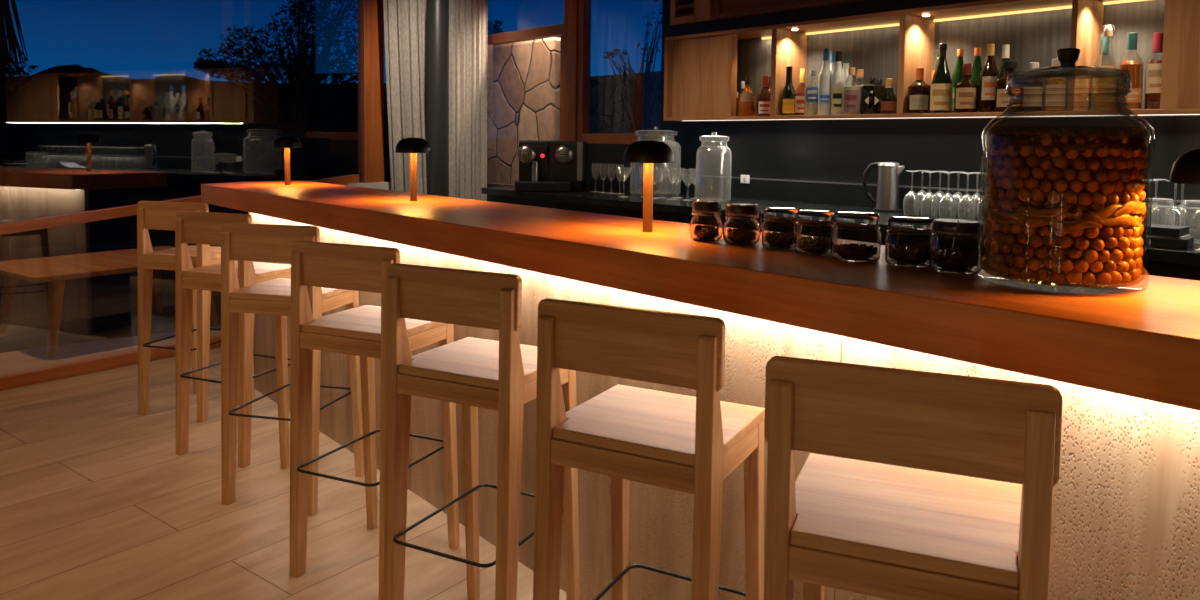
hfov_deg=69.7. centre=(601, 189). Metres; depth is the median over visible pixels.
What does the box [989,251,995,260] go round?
fruit
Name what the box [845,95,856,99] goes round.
print
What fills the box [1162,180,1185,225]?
wine glass
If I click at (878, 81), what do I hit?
bottle
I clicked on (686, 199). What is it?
crystal glass
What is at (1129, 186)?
fruit
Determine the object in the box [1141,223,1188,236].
box
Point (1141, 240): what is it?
fruit
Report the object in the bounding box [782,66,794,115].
bottle
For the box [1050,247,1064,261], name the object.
fruit
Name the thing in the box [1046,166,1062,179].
fruit
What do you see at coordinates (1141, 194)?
fruit
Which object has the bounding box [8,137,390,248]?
ground
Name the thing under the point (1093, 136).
fruit
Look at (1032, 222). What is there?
leaf
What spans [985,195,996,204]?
fruit
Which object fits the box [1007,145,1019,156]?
fruit
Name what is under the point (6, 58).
tree
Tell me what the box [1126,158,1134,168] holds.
fruit
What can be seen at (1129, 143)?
leaf
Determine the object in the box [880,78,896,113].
bottle
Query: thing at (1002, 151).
fruit
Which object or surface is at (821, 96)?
print
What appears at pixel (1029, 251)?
fruit
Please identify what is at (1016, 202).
fruit
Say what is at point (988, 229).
fruit
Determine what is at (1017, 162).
fruit
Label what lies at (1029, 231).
fruit
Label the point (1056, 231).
fruit
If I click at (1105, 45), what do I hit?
bottle
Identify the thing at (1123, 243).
fruit
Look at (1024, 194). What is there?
fruit
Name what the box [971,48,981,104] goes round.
bottle
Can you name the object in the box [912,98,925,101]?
print
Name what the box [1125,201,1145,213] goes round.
leaf
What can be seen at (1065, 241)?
fruit
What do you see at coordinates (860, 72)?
bottle
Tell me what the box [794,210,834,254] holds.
jar
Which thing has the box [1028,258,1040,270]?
fruit
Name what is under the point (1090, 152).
fruit
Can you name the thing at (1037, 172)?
fruit
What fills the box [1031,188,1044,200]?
fruit
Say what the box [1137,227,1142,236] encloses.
fruit
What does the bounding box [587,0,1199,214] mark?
wall
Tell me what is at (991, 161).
fruit
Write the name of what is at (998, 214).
leaf
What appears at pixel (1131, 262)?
fruit
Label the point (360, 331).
bar stool
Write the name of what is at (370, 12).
window
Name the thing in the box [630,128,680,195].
storage jar
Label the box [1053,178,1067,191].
fruit
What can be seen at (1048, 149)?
leaf
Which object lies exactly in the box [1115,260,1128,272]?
fruit
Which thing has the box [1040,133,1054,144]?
fruit
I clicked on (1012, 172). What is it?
fruit
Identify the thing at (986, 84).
print
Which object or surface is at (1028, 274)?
fruit
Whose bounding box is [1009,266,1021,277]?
fruit
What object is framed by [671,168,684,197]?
crystal glass
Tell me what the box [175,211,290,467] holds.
bar stool
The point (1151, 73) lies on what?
print
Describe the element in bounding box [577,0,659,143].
window
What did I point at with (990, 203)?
fruit
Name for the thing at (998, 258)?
fruit
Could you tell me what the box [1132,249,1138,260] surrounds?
fruit
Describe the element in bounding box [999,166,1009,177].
fruit
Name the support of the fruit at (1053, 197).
in the glass jar at (1067, 57)
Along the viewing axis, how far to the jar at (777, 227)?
2.06 m
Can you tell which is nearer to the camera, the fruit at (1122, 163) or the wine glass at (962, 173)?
the fruit at (1122, 163)
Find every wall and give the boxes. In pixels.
[487,37,560,184]
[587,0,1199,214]
[590,71,660,133]
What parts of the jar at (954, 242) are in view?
lid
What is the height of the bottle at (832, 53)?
0.350 m
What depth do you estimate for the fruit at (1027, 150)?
1.51 m
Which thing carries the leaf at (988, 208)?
in the glass jar at (1067, 57)
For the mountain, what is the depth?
302.29 m
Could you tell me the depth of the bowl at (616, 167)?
5.20 m
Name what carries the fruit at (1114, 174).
in the glass jar at (1067, 57)
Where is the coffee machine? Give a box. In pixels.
[514,140,586,191]
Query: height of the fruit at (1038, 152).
0.024 m
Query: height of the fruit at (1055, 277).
0.023 m
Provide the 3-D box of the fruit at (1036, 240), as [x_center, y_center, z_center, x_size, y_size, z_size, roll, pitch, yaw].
[0.762,0.089,1.510,0.022,0.023,0.024,-1,4,-21]
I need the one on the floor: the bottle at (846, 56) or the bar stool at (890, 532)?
the bar stool at (890, 532)
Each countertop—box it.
[201,180,1199,410]
[481,186,1199,280]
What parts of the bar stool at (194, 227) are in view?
leg, backrest, seat, leg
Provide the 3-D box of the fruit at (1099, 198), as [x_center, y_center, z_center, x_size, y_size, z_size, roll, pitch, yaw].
[0.846,0.014,1.467,0.023,0.024,0.023,3,4,37]
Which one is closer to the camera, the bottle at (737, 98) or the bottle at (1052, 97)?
the bottle at (1052, 97)
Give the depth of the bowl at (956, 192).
4.11 m
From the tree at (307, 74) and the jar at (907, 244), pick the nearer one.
the jar at (907, 244)
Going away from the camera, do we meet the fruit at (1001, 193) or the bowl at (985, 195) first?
the fruit at (1001, 193)
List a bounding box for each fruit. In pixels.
[984,238,991,248]
[984,249,989,258]
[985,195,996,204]
[985,227,993,236]
[985,260,991,271]
[986,174,992,185]
[987,198,997,209]
[987,240,993,250]
[988,186,993,196]
[989,155,996,165]
[989,176,995,186]
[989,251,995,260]
[989,260,997,271]
[990,165,999,176]
[990,230,998,240]
[990,241,1001,252]
[991,145,1000,155]
[991,185,1001,196]
[992,220,1000,230]
[993,252,1004,264]
[994,155,1004,167]
[994,176,1002,186]
[994,198,1005,207]
[995,231,1007,243]
[996,188,1006,199]
[997,262,1010,274]
[999,147,1008,155]
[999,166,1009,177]
[1000,223,1010,232]
[1000,241,1010,252]
[1001,176,1014,189]
[1002,199,1013,211]
[1003,156,1013,167]
[1004,233,1016,244]
[1004,253,1015,266]
[1006,188,1018,199]
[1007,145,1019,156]
[1007,166,1019,179]
[1009,224,1023,234]
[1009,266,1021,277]
[1011,198,1023,209]
[1011,243,1023,254]
[1012,156,1024,167]
[1012,176,1025,188]
[1014,254,1027,267]
[1017,232,1029,243]
[1018,166,1030,178]
[1018,188,1031,201]
[1020,144,1034,157]
[1022,268,1033,279]
[1023,226,1037,235]
[1023,246,1035,257]
[1024,177,1039,189]
[1026,154,1040,167]
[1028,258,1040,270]
[1029,133,1040,140]
[1029,234,1043,246]
[1031,166,1045,178]
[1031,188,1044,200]
[1034,148,1047,156]
[1035,246,1048,257]
[1035,267,1049,280]
[1038,225,1050,236]
[1039,180,1052,191]
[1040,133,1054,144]
[1040,157,1052,169]
[1042,256,1055,268]
[1044,234,1057,246]
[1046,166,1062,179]
[1047,191,1060,203]
[1049,147,1063,157]
[1049,271,1063,283]
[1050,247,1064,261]
[1053,154,1068,168]
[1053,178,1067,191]
[1053,227,1066,236]
[1058,258,1072,272]
[1059,133,1070,142]
[1059,235,1072,247]
[1063,168,1076,180]
[1063,190,1077,202]
[1065,148,1078,158]
[1067,269,1081,283]
[1068,247,1081,258]
[1069,178,1083,191]
[1069,229,1082,236]
[1072,157,1086,169]
[1073,135,1087,144]
[1074,237,1088,249]
[1074,260,1088,271]
[1077,169,1091,181]
[1078,192,1092,205]
[1081,148,1094,157]
[1081,272,1094,284]
[1082,249,1097,262]
[1084,228,1098,237]
[1085,179,1099,191]
[1087,134,1099,142]
[1087,158,1099,170]
[1089,260,1102,272]
[1090,238,1104,250]
[1092,191,1106,204]
[1094,170,1108,182]
[1095,145,1109,156]
[1096,270,1111,284]
[1097,249,1109,261]
[1099,181,1113,193]
[1099,225,1112,236]
[1101,155,1116,168]
[1103,133,1116,140]
[1103,236,1117,248]
[1103,259,1115,270]
[1106,168,1120,180]
[1106,193,1118,204]
[1109,148,1121,156]
[1109,249,1122,262]
[1109,271,1121,284]
[1111,179,1123,191]
[1111,225,1123,238]
[1115,132,1128,143]
[1115,156,1127,169]
[1115,236,1129,249]
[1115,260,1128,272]
[1117,192,1129,203]
[1118,168,1132,181]
[1119,148,1132,158]
[1120,248,1132,260]
[1120,272,1130,283]
[1123,180,1135,191]
[1123,225,1132,237]
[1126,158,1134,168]
[1126,259,1135,271]
[1127,269,1139,280]
[1128,192,1138,201]
[1128,213,1138,226]
[1128,236,1137,249]
[1130,167,1138,179]
[1131,227,1138,237]
[1132,149,1140,156]
[1132,157,1143,169]
[1132,181,1141,192]
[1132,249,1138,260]
[1135,168,1145,180]
[1135,258,1141,268]
[1136,190,1144,200]
[1136,237,1143,246]
[1136,247,1142,257]
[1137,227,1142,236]
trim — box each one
[655,174,1199,232]
[656,173,1199,203]
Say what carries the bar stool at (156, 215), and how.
on the floor
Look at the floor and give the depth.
3.20 m
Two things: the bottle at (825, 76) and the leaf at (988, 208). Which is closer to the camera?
the leaf at (988, 208)
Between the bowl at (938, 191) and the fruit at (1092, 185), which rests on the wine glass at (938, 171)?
the bowl at (938, 191)
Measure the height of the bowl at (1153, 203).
0.114 m
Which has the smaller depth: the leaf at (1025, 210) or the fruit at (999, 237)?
the leaf at (1025, 210)
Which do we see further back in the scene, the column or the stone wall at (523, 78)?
the stone wall at (523, 78)
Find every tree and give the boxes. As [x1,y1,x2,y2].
[0,0,39,286]
[193,0,357,180]
[487,19,502,34]
[602,0,661,133]
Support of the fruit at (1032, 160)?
in the glass jar at (1067, 57)
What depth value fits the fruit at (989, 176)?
1.62 m
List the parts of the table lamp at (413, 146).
lamp shade, stem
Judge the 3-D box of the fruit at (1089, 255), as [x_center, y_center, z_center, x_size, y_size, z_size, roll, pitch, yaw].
[0.836,0.114,1.476,0.024,0.025,0.025,-1,4,-25]
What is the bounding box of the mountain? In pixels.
[7,64,388,140]
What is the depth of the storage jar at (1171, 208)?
3.18 m
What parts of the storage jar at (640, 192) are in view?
lid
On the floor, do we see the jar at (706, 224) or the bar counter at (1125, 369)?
the bar counter at (1125, 369)
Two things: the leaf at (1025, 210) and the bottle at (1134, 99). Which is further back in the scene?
the bottle at (1134, 99)
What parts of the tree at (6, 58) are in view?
crown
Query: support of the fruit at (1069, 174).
in the glass jar at (1067, 57)
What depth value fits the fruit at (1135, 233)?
1.49 m
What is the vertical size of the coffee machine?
0.335 m
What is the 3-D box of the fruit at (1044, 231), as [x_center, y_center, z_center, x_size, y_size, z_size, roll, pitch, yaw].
[0.771,0.071,1.500,0.021,0.021,0.020,-1,4,-23]
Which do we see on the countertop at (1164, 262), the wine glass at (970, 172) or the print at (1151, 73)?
the wine glass at (970, 172)
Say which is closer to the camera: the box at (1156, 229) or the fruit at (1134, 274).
the fruit at (1134, 274)
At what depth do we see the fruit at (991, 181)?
1.60 m
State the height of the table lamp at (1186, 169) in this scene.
0.256 m
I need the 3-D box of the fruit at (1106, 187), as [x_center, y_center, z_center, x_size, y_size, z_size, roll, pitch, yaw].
[0.861,-0.003,1.468,0.022,0.022,0.021,3,4,31]
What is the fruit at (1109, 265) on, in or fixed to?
in the glass jar at (1067, 57)
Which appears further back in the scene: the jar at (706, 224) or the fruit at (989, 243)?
the jar at (706, 224)
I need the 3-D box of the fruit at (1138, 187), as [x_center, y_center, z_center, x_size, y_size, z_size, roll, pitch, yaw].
[0.925,-0.005,1.497,0.022,0.022,0.023,3,4,33]
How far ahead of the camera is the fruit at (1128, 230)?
1.48 m
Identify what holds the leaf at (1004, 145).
in the glass jar at (1067, 57)
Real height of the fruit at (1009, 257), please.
0.025 m
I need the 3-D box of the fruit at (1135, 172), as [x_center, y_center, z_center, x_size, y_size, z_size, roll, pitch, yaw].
[0.915,-0.028,1.488,0.022,0.024,0.022,2,4,22]
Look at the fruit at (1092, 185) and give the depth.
1.46 m
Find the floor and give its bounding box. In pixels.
[0,238,565,599]
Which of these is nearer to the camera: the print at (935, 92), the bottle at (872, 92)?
the print at (935, 92)
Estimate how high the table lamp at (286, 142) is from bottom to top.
0.256 m
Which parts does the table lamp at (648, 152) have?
stem, lamp shade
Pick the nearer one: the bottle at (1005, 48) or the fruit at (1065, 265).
the fruit at (1065, 265)
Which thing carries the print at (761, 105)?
on the bottle at (763, 100)
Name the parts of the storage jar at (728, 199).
lid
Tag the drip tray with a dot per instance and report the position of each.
(520, 185)
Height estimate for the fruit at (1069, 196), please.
0.023 m
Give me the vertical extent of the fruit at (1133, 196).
0.022 m
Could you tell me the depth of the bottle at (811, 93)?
4.62 m
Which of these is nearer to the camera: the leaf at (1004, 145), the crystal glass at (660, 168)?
the leaf at (1004, 145)
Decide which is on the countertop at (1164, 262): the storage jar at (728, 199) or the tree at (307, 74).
the storage jar at (728, 199)
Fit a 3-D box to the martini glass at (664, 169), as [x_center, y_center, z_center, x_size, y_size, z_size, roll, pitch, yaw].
[0.415,-0.033,5.042,0.099,0.180,0.099,-2,4,-41]
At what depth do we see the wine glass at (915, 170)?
4.24 m
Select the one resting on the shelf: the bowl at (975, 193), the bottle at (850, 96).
the bottle at (850, 96)
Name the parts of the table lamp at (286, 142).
stem, lamp shade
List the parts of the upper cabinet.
door frame, louvre panel, door frame, door frame, door frame, door frame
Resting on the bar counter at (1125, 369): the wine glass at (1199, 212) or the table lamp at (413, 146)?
the table lamp at (413, 146)
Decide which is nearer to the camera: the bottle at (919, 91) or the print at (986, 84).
the print at (986, 84)
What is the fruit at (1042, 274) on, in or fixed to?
in the glass jar at (1067, 57)
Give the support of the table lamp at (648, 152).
on the bar counter at (1125, 369)
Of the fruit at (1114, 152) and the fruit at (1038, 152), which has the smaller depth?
the fruit at (1114, 152)
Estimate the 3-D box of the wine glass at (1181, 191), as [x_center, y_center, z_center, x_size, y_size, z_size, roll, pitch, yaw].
[2.300,0.067,3.416,0.077,0.212,0.077,-2,4,-41]
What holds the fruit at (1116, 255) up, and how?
in the glass jar at (1067, 57)
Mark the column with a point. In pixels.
(436, 55)
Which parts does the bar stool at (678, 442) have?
leg, leg, backrest, seat, leg, leg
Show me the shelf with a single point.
(704, 73)
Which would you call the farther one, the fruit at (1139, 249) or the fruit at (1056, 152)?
the fruit at (1139, 249)
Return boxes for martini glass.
[616,167,631,196]
[653,168,668,197]
[664,169,680,199]
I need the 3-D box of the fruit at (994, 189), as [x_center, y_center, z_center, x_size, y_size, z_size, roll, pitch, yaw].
[0.730,0.003,1.591,0.021,0.023,0.023,1,3,5]
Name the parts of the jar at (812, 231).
lid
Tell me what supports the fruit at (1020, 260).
in the glass jar at (1067, 57)
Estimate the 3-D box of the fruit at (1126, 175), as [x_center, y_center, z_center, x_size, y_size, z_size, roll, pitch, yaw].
[0.895,-0.025,1.475,0.024,0.024,0.025,0,3,-4]
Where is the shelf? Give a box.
[664,0,1199,121]
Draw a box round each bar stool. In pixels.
[137,201,254,422]
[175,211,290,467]
[221,223,363,514]
[289,241,459,599]
[383,263,579,599]
[533,298,764,599]
[764,356,1062,599]
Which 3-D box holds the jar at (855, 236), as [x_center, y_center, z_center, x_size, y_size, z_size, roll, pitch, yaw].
[0.560,0.100,1.899,0.106,0.105,0.106,1,3,4]
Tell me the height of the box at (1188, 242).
0.033 m
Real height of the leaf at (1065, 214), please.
0.019 m
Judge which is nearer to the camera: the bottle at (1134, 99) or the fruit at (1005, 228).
the fruit at (1005, 228)
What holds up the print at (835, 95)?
on the bottle at (838, 75)
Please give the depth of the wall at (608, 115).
14.44 m
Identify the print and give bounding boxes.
[760,104,769,106]
[797,100,804,103]
[808,90,816,93]
[820,95,829,97]
[833,93,840,98]
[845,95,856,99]
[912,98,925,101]
[932,89,950,95]
[934,102,948,104]
[959,92,973,96]
[984,82,994,86]
[1000,93,1008,96]
[1127,91,1138,94]
[1148,70,1161,76]
[1149,83,1160,86]
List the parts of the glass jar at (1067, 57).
lid knob, lid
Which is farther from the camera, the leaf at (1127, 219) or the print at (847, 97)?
the print at (847, 97)
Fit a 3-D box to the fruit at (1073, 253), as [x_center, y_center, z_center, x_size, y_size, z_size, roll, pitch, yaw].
[0.814,0.109,1.481,0.021,0.020,0.020,3,4,31]
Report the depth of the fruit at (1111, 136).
1.45 m
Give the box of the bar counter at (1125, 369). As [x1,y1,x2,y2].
[201,180,1199,599]
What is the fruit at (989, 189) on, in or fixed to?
in the glass jar at (1067, 57)
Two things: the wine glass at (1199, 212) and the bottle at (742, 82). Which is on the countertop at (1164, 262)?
the wine glass at (1199, 212)
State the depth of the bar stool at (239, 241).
3.10 m
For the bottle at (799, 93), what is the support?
on the shelf
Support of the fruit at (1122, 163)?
in the glass jar at (1067, 57)
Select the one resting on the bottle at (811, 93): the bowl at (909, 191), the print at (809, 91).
the print at (809, 91)
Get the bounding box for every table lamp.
[273,136,301,184]
[395,138,430,200]
[623,140,673,231]
[1169,148,1199,184]
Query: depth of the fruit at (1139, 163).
1.49 m
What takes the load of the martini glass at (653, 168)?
on the countertop at (1164, 262)
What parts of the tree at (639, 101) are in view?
crown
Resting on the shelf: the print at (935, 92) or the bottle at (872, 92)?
the bottle at (872, 92)
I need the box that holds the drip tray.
[514,180,571,191]
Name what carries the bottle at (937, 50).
on the shelf
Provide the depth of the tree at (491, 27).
29.55 m
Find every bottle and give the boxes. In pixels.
[736,92,738,115]
[738,81,744,115]
[739,77,754,115]
[757,76,769,115]
[768,77,770,91]
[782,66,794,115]
[795,69,805,114]
[804,70,817,114]
[818,48,831,114]
[829,51,835,96]
[831,51,843,114]
[841,68,860,113]
[842,53,852,114]
[854,69,865,110]
[861,77,882,113]
[876,79,885,93]
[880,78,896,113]
[907,68,930,112]
[929,43,952,112]
[934,50,938,72]
[952,49,963,112]
[954,63,978,112]
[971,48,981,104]
[978,44,999,111]
[994,61,1023,111]
[999,44,1009,76]
[1022,62,1043,111]
[1044,59,1066,110]
[1090,32,1112,109]
[1094,24,1117,109]
[1117,32,1143,109]
[1144,32,1163,109]
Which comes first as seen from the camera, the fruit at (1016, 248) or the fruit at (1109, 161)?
the fruit at (1109, 161)
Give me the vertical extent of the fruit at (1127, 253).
0.024 m
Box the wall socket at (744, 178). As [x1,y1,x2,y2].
[740,175,749,183]
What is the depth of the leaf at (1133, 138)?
1.47 m
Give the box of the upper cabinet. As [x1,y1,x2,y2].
[670,0,982,36]
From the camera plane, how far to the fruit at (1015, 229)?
1.53 m
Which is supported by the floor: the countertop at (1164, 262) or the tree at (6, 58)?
the countertop at (1164, 262)
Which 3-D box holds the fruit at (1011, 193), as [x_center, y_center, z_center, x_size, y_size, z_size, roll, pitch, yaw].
[0.737,0.007,1.546,0.021,0.022,0.021,0,3,-7]
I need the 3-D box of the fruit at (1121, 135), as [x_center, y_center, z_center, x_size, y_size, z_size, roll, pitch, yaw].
[0.884,-0.086,1.467,0.022,0.024,0.023,-1,4,-27]
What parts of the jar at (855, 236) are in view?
lid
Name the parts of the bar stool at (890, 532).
leg, leg, seat, backrest, leg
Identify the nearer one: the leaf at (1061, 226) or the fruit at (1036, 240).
the leaf at (1061, 226)
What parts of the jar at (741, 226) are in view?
lid, glass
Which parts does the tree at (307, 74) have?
crown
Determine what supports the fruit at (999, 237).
in the glass jar at (1067, 57)
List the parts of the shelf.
panel, door, door, door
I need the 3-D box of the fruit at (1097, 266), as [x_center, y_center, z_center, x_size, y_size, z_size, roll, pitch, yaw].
[0.847,0.131,1.477,0.021,0.022,0.020,3,4,37]
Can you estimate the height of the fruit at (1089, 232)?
0.024 m
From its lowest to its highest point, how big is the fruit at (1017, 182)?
0.023 m
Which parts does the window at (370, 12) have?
frame, rail, frame, frame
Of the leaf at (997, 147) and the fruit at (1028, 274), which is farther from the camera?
the leaf at (997, 147)
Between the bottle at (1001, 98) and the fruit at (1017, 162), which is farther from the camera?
the bottle at (1001, 98)
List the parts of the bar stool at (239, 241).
leg, backrest, leg, seat, leg, leg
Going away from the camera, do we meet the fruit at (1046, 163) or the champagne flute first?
the fruit at (1046, 163)
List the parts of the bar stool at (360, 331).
leg, backrest, leg, seat, leg, leg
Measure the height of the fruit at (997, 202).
0.021 m
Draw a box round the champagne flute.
[615,164,623,193]
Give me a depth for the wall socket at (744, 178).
5.23 m
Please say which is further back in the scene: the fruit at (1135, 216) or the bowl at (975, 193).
the bowl at (975, 193)
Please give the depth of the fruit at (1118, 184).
1.47 m
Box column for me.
[424,0,448,196]
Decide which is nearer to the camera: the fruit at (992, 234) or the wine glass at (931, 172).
the fruit at (992, 234)
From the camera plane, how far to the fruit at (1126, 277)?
1.48 m
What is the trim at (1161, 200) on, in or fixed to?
attached to the wall at (818, 150)
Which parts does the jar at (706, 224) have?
glass, lid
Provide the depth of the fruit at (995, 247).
1.58 m
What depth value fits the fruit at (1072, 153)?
1.46 m
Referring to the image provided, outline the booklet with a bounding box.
[1141,234,1189,238]
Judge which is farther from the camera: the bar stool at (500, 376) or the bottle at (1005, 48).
the bottle at (1005, 48)
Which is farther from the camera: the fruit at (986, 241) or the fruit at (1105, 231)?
the fruit at (986, 241)
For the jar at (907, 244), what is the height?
0.101 m
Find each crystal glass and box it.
[653,168,660,198]
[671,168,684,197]
[681,169,694,200]
[689,168,702,198]
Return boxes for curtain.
[383,0,426,193]
[449,0,486,200]
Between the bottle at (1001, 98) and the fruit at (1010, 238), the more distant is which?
the bottle at (1001, 98)
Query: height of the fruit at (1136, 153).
0.023 m
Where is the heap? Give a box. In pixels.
[997,130,1138,277]
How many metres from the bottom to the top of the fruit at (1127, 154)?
0.022 m
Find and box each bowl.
[616,164,623,180]
[616,167,631,181]
[664,169,680,183]
[681,169,694,186]
[689,168,702,183]
[903,191,919,214]
[913,190,929,213]
[921,192,937,215]
[931,191,947,214]
[939,193,956,217]
[949,192,966,216]
[958,194,975,218]
[968,193,985,216]
[977,195,995,217]
[1144,203,1165,224]
[1148,204,1158,223]
[1162,206,1185,225]
[1170,205,1192,233]
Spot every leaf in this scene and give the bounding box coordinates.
[984,206,994,216]
[987,139,1000,151]
[988,211,1009,224]
[990,133,1016,144]
[993,210,1029,223]
[995,138,1026,151]
[1003,212,1056,227]
[1016,206,1066,219]
[1030,140,1075,152]
[1030,211,1072,219]
[1046,220,1101,231]
[1051,141,1099,153]
[1063,214,1101,227]
[1070,137,1114,149]
[1080,204,1126,220]
[1091,139,1138,148]
[1097,214,1139,226]
[1112,201,1141,216]
[1113,135,1142,148]
[1125,141,1145,153]
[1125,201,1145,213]
[1135,205,1145,216]
[1138,140,1147,151]
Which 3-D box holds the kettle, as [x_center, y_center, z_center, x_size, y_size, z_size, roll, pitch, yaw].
[1.439,-0.017,4.369,0.150,0.250,0.186,-1,4,-28]
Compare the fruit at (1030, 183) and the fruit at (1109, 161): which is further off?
the fruit at (1030, 183)
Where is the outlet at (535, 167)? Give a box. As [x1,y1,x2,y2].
[532,161,538,181]
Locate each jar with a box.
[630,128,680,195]
[689,199,722,240]
[696,132,731,201]
[723,202,760,244]
[760,207,798,248]
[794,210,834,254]
[830,211,880,261]
[885,216,933,266]
[929,217,982,273]
[977,48,1154,294]
[1140,198,1174,224]
[1179,200,1199,243]
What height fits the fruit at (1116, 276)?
0.025 m
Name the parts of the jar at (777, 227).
glass, lid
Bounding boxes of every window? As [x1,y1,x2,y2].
[0,0,390,390]
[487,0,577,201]
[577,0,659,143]
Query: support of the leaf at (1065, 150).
in the glass jar at (1067, 57)
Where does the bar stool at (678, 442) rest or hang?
on the floor
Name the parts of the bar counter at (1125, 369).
panel, panel, panel, panel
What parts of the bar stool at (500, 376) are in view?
leg, backrest, seat, leg, leg, leg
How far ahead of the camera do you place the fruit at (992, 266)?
1.58 m
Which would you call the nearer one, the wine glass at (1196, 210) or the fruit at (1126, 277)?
the fruit at (1126, 277)
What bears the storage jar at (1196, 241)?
on the countertop at (1164, 262)
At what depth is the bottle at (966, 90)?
3.93 m
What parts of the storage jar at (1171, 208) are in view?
lid, glass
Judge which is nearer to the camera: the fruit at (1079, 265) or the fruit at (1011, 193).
the fruit at (1079, 265)
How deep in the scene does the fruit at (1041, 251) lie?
1.50 m
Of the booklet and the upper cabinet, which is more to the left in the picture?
the upper cabinet
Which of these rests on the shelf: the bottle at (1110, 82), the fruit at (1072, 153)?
the bottle at (1110, 82)
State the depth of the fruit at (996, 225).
1.58 m
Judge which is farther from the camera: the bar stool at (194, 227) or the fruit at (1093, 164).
the bar stool at (194, 227)
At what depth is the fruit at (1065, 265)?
1.48 m
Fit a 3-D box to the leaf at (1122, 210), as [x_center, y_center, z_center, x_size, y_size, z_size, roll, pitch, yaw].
[0.898,0.032,1.469,0.070,0.027,0.007,-1,4,-23]
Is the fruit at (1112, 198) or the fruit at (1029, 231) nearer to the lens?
the fruit at (1112, 198)
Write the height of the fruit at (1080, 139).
0.022 m
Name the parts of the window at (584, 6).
frame, frame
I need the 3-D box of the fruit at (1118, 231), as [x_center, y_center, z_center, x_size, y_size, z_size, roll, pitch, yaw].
[0.882,0.071,1.479,0.023,0.024,0.025,2,4,25]
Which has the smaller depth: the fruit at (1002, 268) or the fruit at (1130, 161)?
the fruit at (1130, 161)
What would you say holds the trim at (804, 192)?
attached to the wall at (818, 150)
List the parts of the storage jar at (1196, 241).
lid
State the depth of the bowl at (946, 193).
4.04 m
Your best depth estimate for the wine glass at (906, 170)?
4.17 m
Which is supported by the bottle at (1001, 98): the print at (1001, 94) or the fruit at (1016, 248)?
the print at (1001, 94)
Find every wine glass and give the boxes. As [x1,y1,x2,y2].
[903,170,919,214]
[913,170,929,213]
[921,171,937,215]
[931,171,947,214]
[939,172,956,217]
[949,171,966,216]
[958,173,975,218]
[968,172,985,216]
[977,173,995,217]
[1143,179,1158,223]
[1144,179,1166,224]
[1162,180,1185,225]
[1170,191,1192,233]
[1190,210,1198,237]
[1197,212,1199,234]
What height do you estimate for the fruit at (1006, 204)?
0.024 m
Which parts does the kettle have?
handle, lid, spout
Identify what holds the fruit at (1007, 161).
in the glass jar at (1067, 57)
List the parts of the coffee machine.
panel, panel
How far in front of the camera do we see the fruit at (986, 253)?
1.62 m
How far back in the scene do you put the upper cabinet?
4.80 m
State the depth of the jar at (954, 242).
1.70 m
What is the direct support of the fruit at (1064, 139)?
in the glass jar at (1067, 57)
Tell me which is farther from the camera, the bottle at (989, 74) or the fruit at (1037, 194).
the bottle at (989, 74)
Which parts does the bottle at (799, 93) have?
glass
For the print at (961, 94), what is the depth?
3.91 m
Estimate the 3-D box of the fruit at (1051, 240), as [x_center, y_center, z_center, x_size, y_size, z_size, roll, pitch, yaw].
[0.779,0.088,1.495,0.021,0.022,0.022,3,4,40]
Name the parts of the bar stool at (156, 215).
leg, backrest, seat, leg, leg, leg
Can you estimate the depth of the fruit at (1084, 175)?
1.46 m
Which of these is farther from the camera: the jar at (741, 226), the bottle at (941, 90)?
the bottle at (941, 90)
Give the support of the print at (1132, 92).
on the bottle at (1134, 99)
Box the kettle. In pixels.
[862,162,904,212]
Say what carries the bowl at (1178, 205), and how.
on the wine glass at (1181, 191)
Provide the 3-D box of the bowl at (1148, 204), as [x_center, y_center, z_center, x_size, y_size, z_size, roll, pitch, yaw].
[2.163,0.115,3.416,0.077,0.114,0.077,-2,4,-41]
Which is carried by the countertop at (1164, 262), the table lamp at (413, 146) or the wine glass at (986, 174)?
the wine glass at (986, 174)
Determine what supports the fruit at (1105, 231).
in the glass jar at (1067, 57)
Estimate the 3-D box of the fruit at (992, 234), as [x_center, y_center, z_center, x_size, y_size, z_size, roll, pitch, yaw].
[0.731,0.084,1.599,0.020,0.022,0.020,0,3,-3]
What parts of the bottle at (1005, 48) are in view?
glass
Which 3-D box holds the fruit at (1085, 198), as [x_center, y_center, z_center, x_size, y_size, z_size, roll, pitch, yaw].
[0.826,0.016,1.472,0.023,0.024,0.023,0,3,-4]
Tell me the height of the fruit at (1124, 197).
0.021 m
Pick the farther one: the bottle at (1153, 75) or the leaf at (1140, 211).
the bottle at (1153, 75)
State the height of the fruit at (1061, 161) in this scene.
0.025 m
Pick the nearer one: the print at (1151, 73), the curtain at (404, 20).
the print at (1151, 73)
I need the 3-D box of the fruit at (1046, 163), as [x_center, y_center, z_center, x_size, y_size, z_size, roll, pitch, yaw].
[0.771,-0.045,1.496,0.021,0.022,0.021,3,4,38]
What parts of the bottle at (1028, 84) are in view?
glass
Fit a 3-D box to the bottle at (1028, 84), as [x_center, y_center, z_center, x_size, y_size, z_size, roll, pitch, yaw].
[1.888,-0.448,3.771,0.080,0.215,0.080,-2,4,-41]
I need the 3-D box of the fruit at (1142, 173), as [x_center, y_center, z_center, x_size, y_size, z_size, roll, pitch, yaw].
[0.936,-0.028,1.503,0.023,0.024,0.024,2,4,22]
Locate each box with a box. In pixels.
[1140,236,1193,248]
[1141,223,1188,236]
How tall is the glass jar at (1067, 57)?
0.430 m
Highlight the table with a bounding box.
[0,246,218,355]
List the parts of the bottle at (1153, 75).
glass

